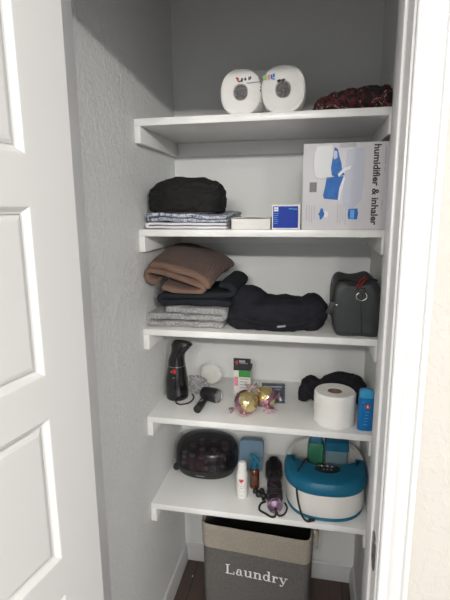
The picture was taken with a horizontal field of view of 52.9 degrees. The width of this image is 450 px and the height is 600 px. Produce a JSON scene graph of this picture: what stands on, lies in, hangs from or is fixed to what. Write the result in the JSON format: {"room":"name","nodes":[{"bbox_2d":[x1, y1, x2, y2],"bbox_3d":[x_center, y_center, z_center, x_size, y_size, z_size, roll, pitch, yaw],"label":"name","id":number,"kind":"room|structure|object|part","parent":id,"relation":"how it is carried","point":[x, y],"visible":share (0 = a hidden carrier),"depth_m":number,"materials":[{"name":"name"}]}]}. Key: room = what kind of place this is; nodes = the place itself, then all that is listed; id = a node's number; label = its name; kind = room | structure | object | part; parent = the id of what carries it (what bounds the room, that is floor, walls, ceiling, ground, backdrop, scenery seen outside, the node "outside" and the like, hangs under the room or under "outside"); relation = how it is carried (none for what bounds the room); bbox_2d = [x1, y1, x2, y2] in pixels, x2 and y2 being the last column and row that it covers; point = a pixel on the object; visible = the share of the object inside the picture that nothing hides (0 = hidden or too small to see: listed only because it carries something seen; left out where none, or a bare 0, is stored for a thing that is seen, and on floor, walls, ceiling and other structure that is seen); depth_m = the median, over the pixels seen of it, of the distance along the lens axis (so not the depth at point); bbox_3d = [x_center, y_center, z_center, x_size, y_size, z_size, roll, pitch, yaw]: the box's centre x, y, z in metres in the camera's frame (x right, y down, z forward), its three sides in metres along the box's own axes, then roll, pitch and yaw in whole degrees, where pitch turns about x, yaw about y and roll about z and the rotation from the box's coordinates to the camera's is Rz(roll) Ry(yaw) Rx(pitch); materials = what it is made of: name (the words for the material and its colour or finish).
{"room":"linen closet","nodes":[
{"label":"linen closet","id":0,"kind":"room"},
{"bbox_2d":[71,0,185,599],"bbox_3d":[-0.307,0.054,1.374,0.100,2.350,1.010,2,12,11],"label":"wall","id":1,"kind":"structure","parent":0,"point":[123,48],"depth_m":1.27,"materials":[{"name":"white paint"}]},
{"bbox_2d":[163,542,187,599],"bbox_3d":[-0.252,1.180,1.542,0.014,0.076,0.910,2,12,11],"label":"baseboard","id":2,"kind":"structure","parent":1,"relation":"attached to","point":[174,583],"depth_m":1.83,"materials":[{"name":"grey paint"}]},
{"bbox_2d":[174,560,349,599],"bbox_3d":[-0.218,1.573,-0.073,4.100,0.050,4.355,2,12,11],"label":"floor","id":3,"kind":"structure","parent":0,"point":[190,588],"depth_m":1.82,"materials":[{"name":"brown wood"}]},
{"bbox_2d":[202,515,318,599],"bbox_3d":[0.134,0.959,1.676,0.412,0.449,0.295,3,12,14],"label":"laundry hamper","id":4,"kind":"object","parent":3,"relation":"on","point":[244,559],"visible":0.67,"depth_m":1.53,"materials":[{"name":"grey fabric"}]},
{"bbox_3d":[0.311,0.806,1.566,0.026,0.080,0.082,3,12,14],"label":"rope handle","id":5,"kind":"part","parent":4,"relation":"part of","materials":[{"name":"beige fabric"}]},
{"bbox_2d":[170,0,384,564],"bbox_3d":[0.176,-0.023,1.734,0.705,2.350,0.100,2,12,11],"label":"wall","id":6,"kind":"structure","parent":0,"point":[336,45],"depth_m":1.60,"materials":[{"name":"white paint"}]},
{"bbox_2d":[151,451,366,547],"bbox_3d":[0.134,0.686,1.637,0.704,0.066,0.380,2,12,11],"label":"shelf","id":7,"kind":"object","parent":6,"relation":"attached to","point":[179,492],"visible":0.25,"depth_m":1.52,"materials":[{"name":"white paint"}]},
{"bbox_2d":[173,429,237,478],"bbox_3d":[-0.071,0.578,1.714,0.240,0.117,0.205,2,12,11],"label":"case","id":8,"kind":"object","parent":7,"relation":"on","point":[200,453],"visible":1,"depth_m":1.64,"materials":[{"name":"black plastic"}]},
{"bbox_2d":[176,461,237,478],"bbox_3d":[-0.067,0.617,1.724,0.234,0.037,0.200,2,12,11],"label":"tray","id":9,"kind":"object","parent":8,"relation":"attached to","point":[201,473],"depth_m":1.63,"materials":[{"name":"black plastic"}]},
{"bbox_2d":[237,460,247,498],"bbox_3d":[0.058,0.607,1.536,0.038,0.130,0.038,2,12,11],"label":"bottle","id":10,"kind":"object","parent":7,"relation":"on","point":[242,474],"visible":1,"depth_m":1.52,"materials":[{"name":"white plastic"}]},
{"bbox_2d":[239,437,263,470],"bbox_3d":[0.100,0.580,1.705,0.091,0.118,0.052,1,12,8],"label":"case","id":11,"kind":"object","parent":7,"relation":"on","point":[247,445],"visible":0.76,"depth_m":1.69,"materials":[{"name":"blue plastic"}]},
{"bbox_2d":[249,453,259,488],"bbox_3d":[0.104,0.599,1.583,0.039,0.127,0.037,2,12,11],"label":"spray bottle","id":12,"kind":"object","parent":7,"relation":"on","point":[254,471],"visible":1,"depth_m":1.57,"materials":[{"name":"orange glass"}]},
{"bbox_2d":[253,455,287,517],"bbox_3d":[0.155,0.634,1.568,0.117,0.066,0.300,1,12,5],"label":"brush","id":13,"kind":"object","parent":7,"relation":"on","point":[274,496],"visible":1,"depth_m":1.53,"materials":[{"name":"black plastic"}]},
{"bbox_3d":[0.157,0.649,1.509,0.070,0.053,0.050,1,12,5],"label":"wrapped cord","id":14,"kind":"part","parent":13,"relation":"part of","materials":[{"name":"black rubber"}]},
{"bbox_3d":[0.156,0.671,1.467,0.097,0.033,0.088,1,12,5],"label":"cord","id":15,"kind":"part","parent":13,"relation":"part of","materials":[{"name":"black rubber"}]},
{"bbox_3d":[0.165,0.650,1.504,0.047,0.047,0.087,1,12,5],"label":"handle","id":16,"kind":"part","parent":13,"relation":"part of","materials":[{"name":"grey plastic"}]},
{"bbox_2d":[284,436,366,522],"bbox_3d":[0.338,0.593,1.544,0.271,0.150,0.320,1,12,9],"label":"spa","id":17,"kind":"object","parent":7,"relation":"on","point":[321,492],"visible":0.94,"depth_m":1.42,"materials":[{"name":"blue plastic"}]},
{"bbox_3d":[0.256,0.609,1.467,0.057,0.150,0.139,1,12,9],"label":"cord","id":18,"kind":"part","parent":17,"relation":"part of","materials":[{"name":"black rubber"}]},
{"bbox_2d":[307,436,323,464],"bbox_3d":[0.317,0.549,1.589,0.056,0.173,0.040,2,12,11],"label":"bottle","id":19,"kind":"object","parent":17,"relation":"in","point":[315,451],"visible":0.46,"depth_m":1.56,"materials":[{"name":"green plastic"}]},
{"bbox_3d":[0.326,0.569,1.465,0.271,0.042,0.167,1,12,9],"label":"lid","id":20,"kind":"part","parent":17,"relation":"part of","materials":[{"name":"blue plastic"}]},
{"bbox_3d":[0.331,0.545,1.466,0.081,0.004,0.050,1,12,9],"label":"control panel","id":21,"kind":"part","parent":17,"relation":"part of","materials":[{"name":"black plastic"}]},
{"bbox_2d":[324,438,348,466],"bbox_3d":[0.386,0.558,1.575,0.080,0.161,0.056,2,12,11],"label":"container","id":22,"kind":"object","parent":17,"relation":"in","point":[336,450],"visible":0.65,"depth_m":1.54,"materials":[{"name":"teal plastic"}]},
{"bbox_3d":[0.385,0.495,1.562,0.080,0.033,0.056,2,12,11],"label":"lid","id":23,"kind":"part","parent":22,"relation":"part of","materials":[{"name":"blue plastic"}]},
{"bbox_2d":[147,375,371,455],"bbox_3d":[0.132,0.380,1.575,0.704,0.066,0.380,2,12,11],"label":"shelf","id":24,"kind":"object","parent":6,"relation":"attached to","point":[294,416],"visible":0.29,"depth_m":1.45,"materials":[{"name":"white paint"}]},
{"bbox_2d":[166,340,193,404],"bbox_3d":[-0.160,0.244,1.563,0.103,0.209,0.103,2,12,11],"label":"steamer","id":25,"kind":"object","parent":24,"relation":"on","point":[177,389],"visible":1,"depth_m":1.55,"materials":[{"name":"black plastic"}]},
{"bbox_3d":[-0.168,0.284,1.585,0.080,0.121,0.080,2,12,11],"label":"water tank","id":26,"kind":"part","parent":25,"relation":"part of","materials":[{"name":"black plastic"}]},
{"bbox_3d":[-0.146,0.144,1.552,0.058,0.010,0.038,2,12,11],"label":"vent plate","id":27,"kind":"part","parent":25,"relation":"part of","materials":[{"name":"black plastic"}]},
{"bbox_3d":[-0.131,0.345,1.569,0.049,0.008,0.093,10,16,42],"label":"cord","id":28,"kind":"part","parent":25,"relation":"part of","materials":[{"name":"black rubber"}]},
{"bbox_2d":[189,375,208,393],"bbox_3d":[-0.090,0.303,1.625,0.086,0.066,0.055,2,12,11],"label":"crumpled bag","id":29,"kind":"object","parent":24,"relation":"on","point":[197,382],"visible":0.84,"depth_m":1.62,"materials":[{"name":"grey plastic"}]},
{"bbox_2d":[193,387,222,412],"bbox_3d":[-0.070,0.333,1.525,0.070,0.049,0.131,6,13,31],"label":"hair dryer","id":30,"kind":"object","parent":24,"relation":"on","point":[210,394],"visible":1,"depth_m":1.53,"materials":[{"name":"black plastic"}]},
{"bbox_3d":[-0.077,0.343,1.512,0.027,0.033,0.097,3,12,16],"label":"handle","id":31,"kind":"part","parent":30,"relation":"part of","materials":[{"name":"black plastic"}]},
{"bbox_2d":[216,392,220,400],"bbox_3d":[-0.021,0.329,1.543,0.002,0.033,0.033,6,13,30],"label":"grille","id":32,"kind":"object","parent":30,"relation":"attached to","point":[218,397],"depth_m":1.54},
{"bbox_2d":[200,363,221,383],"bbox_3d":[-0.054,0.278,1.692,0.085,0.084,0.026,2,12,11],"label":"dish","id":33,"kind":"object","parent":24,"relation":"on","point":[212,373],"visible":0.94,"depth_m":1.68,"materials":[{"name":"white ceramic"}]},
{"bbox_2d":[233,358,251,392],"bbox_3d":[0.065,0.267,1.631,0.062,0.134,0.047,2,12,11],"label":"product box","id":34,"kind":"object","parent":24,"relation":"on","point":[242,372],"visible":0.97,"depth_m":1.61,"materials":[{"name":"white cardboard"}]},
{"bbox_2d":[234,377,237,385],"bbox_3d":[0.040,0.290,1.617,0.014,0.034,0.001,2,12,11],"label":"print","id":35,"kind":"object","parent":34,"relation":"attached to","point":[235,378],"depth_m":1.62,"materials":[{"name":"pink"}]},
{"bbox_2d":[239,371,249,377],"bbox_3d":[0.069,0.263,1.605,0.042,0.024,0.001,2,12,11],"label":"print","id":36,"kind":"object","parent":34,"relation":"attached to","point":[242,374],"depth_m":1.61,"materials":[{"name":"green"}]},
{"bbox_2d":[229,383,257,416],"bbox_3d":[0.058,0.323,1.460,0.096,0.091,0.093,2,12,11],"label":"ball","id":37,"kind":"object","parent":24,"relation":"on","point":[246,401],"visible":1,"depth_m":1.44,"materials":[{"name":"gold metal"}]},
{"bbox_2d":[253,382,279,413],"bbox_3d":[0.134,0.321,1.493,0.091,0.080,0.107,2,12,11],"label":"ball","id":38,"kind":"object","parent":24,"relation":"on","point":[266,395],"visible":0.92,"depth_m":1.48,"materials":[{"name":"gold metal"}]},
{"bbox_2d":[262,382,284,402],"bbox_3d":[0.167,0.319,1.564,0.082,0.056,0.050,1,12,7],"label":"pack","id":39,"kind":"object","parent":24,"relation":"on","point":[278,388],"visible":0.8,"depth_m":1.56,"materials":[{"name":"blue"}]},
{"bbox_2d":[298,371,366,403],"bbox_3d":[0.369,0.297,1.569,0.227,0.094,0.122,2,12,11],"label":"garment","id":40,"kind":"object","parent":24,"relation":"on","point":[307,387],"visible":0.63,"depth_m":1.55,"materials":[{"name":"black fabric"}]},
{"bbox_2d":[313,383,355,429],"bbox_3d":[0.339,0.328,1.404,0.127,0.102,0.125,2,12,11],"label":"toilet roll","id":41,"kind":"object","parent":24,"relation":"on","point":[334,406],"visible":1,"depth_m":1.36,"materials":[{"name":"white paper"}]},
{"bbox_2d":[357,388,373,430],"bbox_3d":[0.419,0.325,1.347,0.045,0.128,0.030,2,12,11],"label":"bottle","id":42,"kind":"object","parent":24,"relation":"on","point":[366,395],"visible":0.91,"depth_m":1.33,"materials":[{"name":"blue plastic"}]},
{"bbox_2d":[143,314,377,361],"bbox_3d":[0.130,0.095,1.517,0.704,0.066,0.380,2,12,11],"label":"shelf","id":43,"kind":"object","parent":6,"relation":"attached to","point":[325,334],"visible":0.23,"depth_m":1.34,"materials":[{"name":"white paint"}]},
{"bbox_2d":[146,304,228,328],"bbox_3d":[-0.098,0.026,1.522,0.267,0.069,0.275,2,12,11],"label":"folded towel","id":44,"kind":"object","parent":43,"relation":"on","point":[163,315],"visible":0.52,"depth_m":1.39,"materials":[{"name":"grey fabric"}]},
{"bbox_2d":[157,270,247,306],"bbox_3d":[-0.066,-0.044,1.501,0.256,0.083,0.253,2,12,11],"label":"folded towel","id":45,"kind":"object","parent":44,"relation":"on","point":[220,293],"visible":0.78,"depth_m":1.39,"materials":[{"name":"black fabric"}]},
{"bbox_2d":[144,243,234,293],"bbox_3d":[-0.109,-0.109,1.467,0.239,0.134,0.243,2,12,11],"label":"folded towel","id":46,"kind":"object","parent":45,"relation":"on","point":[191,268],"visible":1,"depth_m":1.38,"materials":[{"name":"brown fabric"}]},
{"bbox_2d":[227,285,327,331],"bbox_3d":[0.160,0.022,1.385,0.304,0.127,0.179,2,12,11],"label":"hoodie","id":47,"kind":"object","parent":43,"relation":"on","point":[252,308],"visible":0.99,"depth_m":1.33,"materials":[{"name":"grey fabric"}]},
{"bbox_2d":[326,271,380,336],"bbox_3d":[0.382,-0.001,1.375,0.152,0.172,0.233,2,12,11],"label":"leather bag","id":48,"kind":"object","parent":43,"relation":"on","point":[353,308],"visible":1,"depth_m":1.28,"materials":[{"name":"black leather"}]},
{"bbox_2d":[139,225,384,254],"bbox_3d":[0.128,-0.202,1.456,0.704,0.066,0.380,2,12,11],"label":"shelf","id":49,"kind":"object","parent":6,"relation":"attached to","point":[150,239],"visible":0.76,"depth_m":1.33,"materials":[{"name":"white paint"}]},
{"bbox_2d":[145,221,230,228],"bbox_3d":[-0.091,-0.243,1.451,0.248,0.020,0.263,2,12,11],"label":"sheet","id":50,"kind":"object","parent":49,"relation":"on","point":[168,224],"visible":0.84,"depth_m":1.33,"materials":[{"name":"white fabric"}]},
{"bbox_2d":[147,211,241,221],"bbox_3d":[-0.089,-0.267,1.437,0.250,0.031,0.254,2,12,11],"label":"folded fabric","id":51,"kind":"object","parent":50,"relation":"on","point":[226,216],"visible":0.98,"depth_m":1.33,"materials":[{"name":"grey fabric"}]},
{"bbox_2d":[148,177,226,212],"bbox_3d":[-0.111,-0.321,1.375,0.220,0.106,0.170,2,12,11],"label":"garment","id":52,"kind":"object","parent":51,"relation":"on","point":[176,194],"visible":0.99,"depth_m":1.31,"materials":[{"name":"black fabric"}]},
{"bbox_2d":[231,217,271,228],"bbox_3d":[0.087,-0.234,1.360,0.112,0.036,0.152,2,12,11],"label":"carton","id":53,"kind":"object","parent":49,"relation":"on","point":[238,222],"visible":0.8,"depth_m":1.29,"materials":[{"name":"white cardboard"}]},
{"bbox_3d":[0.087,-0.249,1.357,0.112,0.005,0.152,2,12,11],"label":"lid","id":54,"kind":"part","parent":53,"relation":"part of","materials":[{"name":"white cardboard"}]},
{"bbox_2d":[272,204,300,229],"bbox_3d":[0.177,-0.238,1.296,0.079,0.068,0.071,2,12,11],"label":"carton","id":55,"kind":"object","parent":49,"relation":"on","point":[288,217],"visible":1,"depth_m":1.26,"materials":[{"name":"blue cardboard"}]},
{"bbox_2d":[302,141,389,229],"bbox_3d":[0.338,-0.318,1.281,0.229,0.228,0.142,2,12,11],"label":"carton","id":56,"kind":"object","parent":49,"relation":"on","point":[345,184],"visible":0.99,"depth_m":1.21,"materials":[{"name":"grey cardboard"}]},
{"bbox_3d":[0.240,-0.307,1.231,0.020,0.027,0.001,2,12,11],"label":"barcode panel","id":57,"kind":"part","parent":56,"relation":"part of","materials":[{"name":"grey"}]},
{"bbox_2d":[313,145,332,178],"bbox_3d":[0.263,-0.369,1.213,0.052,0.087,0.002,2,12,11],"label":"picture","id":58,"kind":"object","parent":56,"relation":"attached to","point":[322,154],"depth_m":1.21,"materials":[{"name":"grey"}]},
{"bbox_2d":[318,176,344,219],"bbox_3d":[0.288,-0.276,1.227,0.068,0.114,0.001,2,12,11],"label":"picture","id":59,"kind":"object","parent":56,"relation":"on","point":[331,189],"depth_m":1.23,"materials":[{"name":"blue"}]},
{"bbox_2d":[331,148,344,176],"bbox_3d":[0.302,-0.367,1.206,0.037,0.077,0.001,2,12,11],"label":"picture","id":60,"kind":"object","parent":56,"relation":"on","point":[337,154],"depth_m":1.21},
{"bbox_2d":[370,144,381,224],"bbox_3d":[0.400,-0.304,1.199,0.019,0.209,0.001,2,12,11],"label":"print","id":61,"kind":"object","parent":56,"relation":"attached to","point":[375,149],"depth_m":1.20,"materials":[{"name":"black"}]},
{"bbox_2d":[134,106,391,156],"bbox_3d":[0.125,-0.504,1.395,0.704,0.066,0.380,2,12,11],"label":"shelf","id":62,"kind":"object","parent":6,"relation":"attached to","point":[267,133],"visible":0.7,"depth_m":1.35,"materials":[{"name":"white paint"}]},
{"bbox_2d":[221,65,305,113],"bbox_3d":[0.110,-0.578,1.274,0.236,0.126,0.107,2,12,11],"label":"pack","id":63,"kind":"object","parent":62,"relation":"on","point":[283,87],"visible":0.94,"depth_m":1.23,"materials":[{"name":"white paper"}]},
{"bbox_2d":[312,84,392,109],"bbox_3d":[0.354,-0.558,1.277,0.210,0.082,0.147,2,12,11],"label":"folded cloth","id":64,"kind":"object","parent":62,"relation":"on","point":[368,96],"visible":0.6,"depth_m":1.22,"materials":[{"name":"red fabric"}]},
{"bbox_2d":[186,542,352,582],"bbox_3d":[0.173,1.103,1.906,0.705,0.076,0.014,2,12,11],"label":"baseboard","id":65,"kind":"structure","parent":6,"relation":"attached to","point":[334,571],"depth_m":1.86,"materials":[{"name":"grey paint"}]},
{"bbox_2d":[353,0,398,599],"bbox_3d":[0.483,0.080,1.220,0.100,2.350,1.010,2,12,11],"label":"wall","id":66,"kind":"structure","parent":0,"point":[391,6],"depth_m":1.44,"materials":[{"name":"white paint"}]},
{"bbox_2d":[349,566,356,599],"bbox_3d":[0.426,1.202,1.409,0.014,0.076,0.910,2,12,11],"label":"baseboard","id":67,"kind":"structure","parent":66,"relation":"attached to","point":[352,588],"depth_m":1.76,"materials":[{"name":"grey paint"}]},
{"bbox_2d":[407,104,449,599],"bbox_3d":[-0.012,0.178,0.754,4.100,2.350,0.115,2,12,11],"label":"wall","id":68,"kind":"structure","parent":0,"point":[429,572],"depth_m":0.64,"materials":[{"name":"beige paint"}]},
{"bbox_2d":[0,0,103,599],"bbox_3d":[-0.335,0.425,0.588,0.034,1.913,0.500,4,12,21],"label":"door","id":69,"kind":"structure","parent":68,"relation":"in","point":[50,542],"depth_m":0.65,"materials":[{"name":"grey paint"}]},
{"bbox_3d":[-0.340,-0.288,0.443,0.034,0.248,0.314,4,12,21],"label":"panel","id":70,"kind":"part","parent":69,"relation":"part of","materials":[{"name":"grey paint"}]},
{"bbox_3d":[-0.338,0.021,0.506,0.034,0.247,0.314,4,12,21],"label":"panel","id":71,"kind":"part","parent":69,"relation":"part of","materials":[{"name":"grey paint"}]},
{"bbox_3d":[-0.335,0.325,0.568,0.034,0.245,0.314,4,12,21],"label":"panel","id":72,"kind":"part","parent":69,"relation":"part of","materials":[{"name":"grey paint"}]},
{"bbox_2d":[61,0,111,599],"bbox_3d":[-0.262,0.375,0.851,0.024,1.930,0.127,2,12,11],"label":"trim","id":73,"kind":"structure","parent":68,"relation":"attached to","point":[66,8],"depth_m":0.81,"materials":[{"name":"grey paint"}]},
{"bbox_2d":[362,0,416,599],"bbox_3d":[0.250,0.391,0.751,0.022,1.930,0.127,2,12,11],"label":"trim","id":74,"kind":"structure","parent":68,"relation":"attached to","point":[407,9],"depth_m":0.64,"materials":[{"name":"grey paint"}]},
{"bbox_3d":[0.237,0.397,0.717,0.005,0.060,0.030,2,12,11],"label":"plate","id":75,"kind":"part","parent":74,"relation":"part of","materials":[{"name":"grey metal"}]},
{"bbox_2d":[376,0,449,599],"bbox_3d":[0.253,0.381,0.674,0.042,1.980,0.016,2,12,11],"label":"trim","id":76,"kind":"structure","parent":68,"relation":"attached to","point":[430,86],"depth_m":0.59,"materials":[{"name":"grey paint"}]}
]}

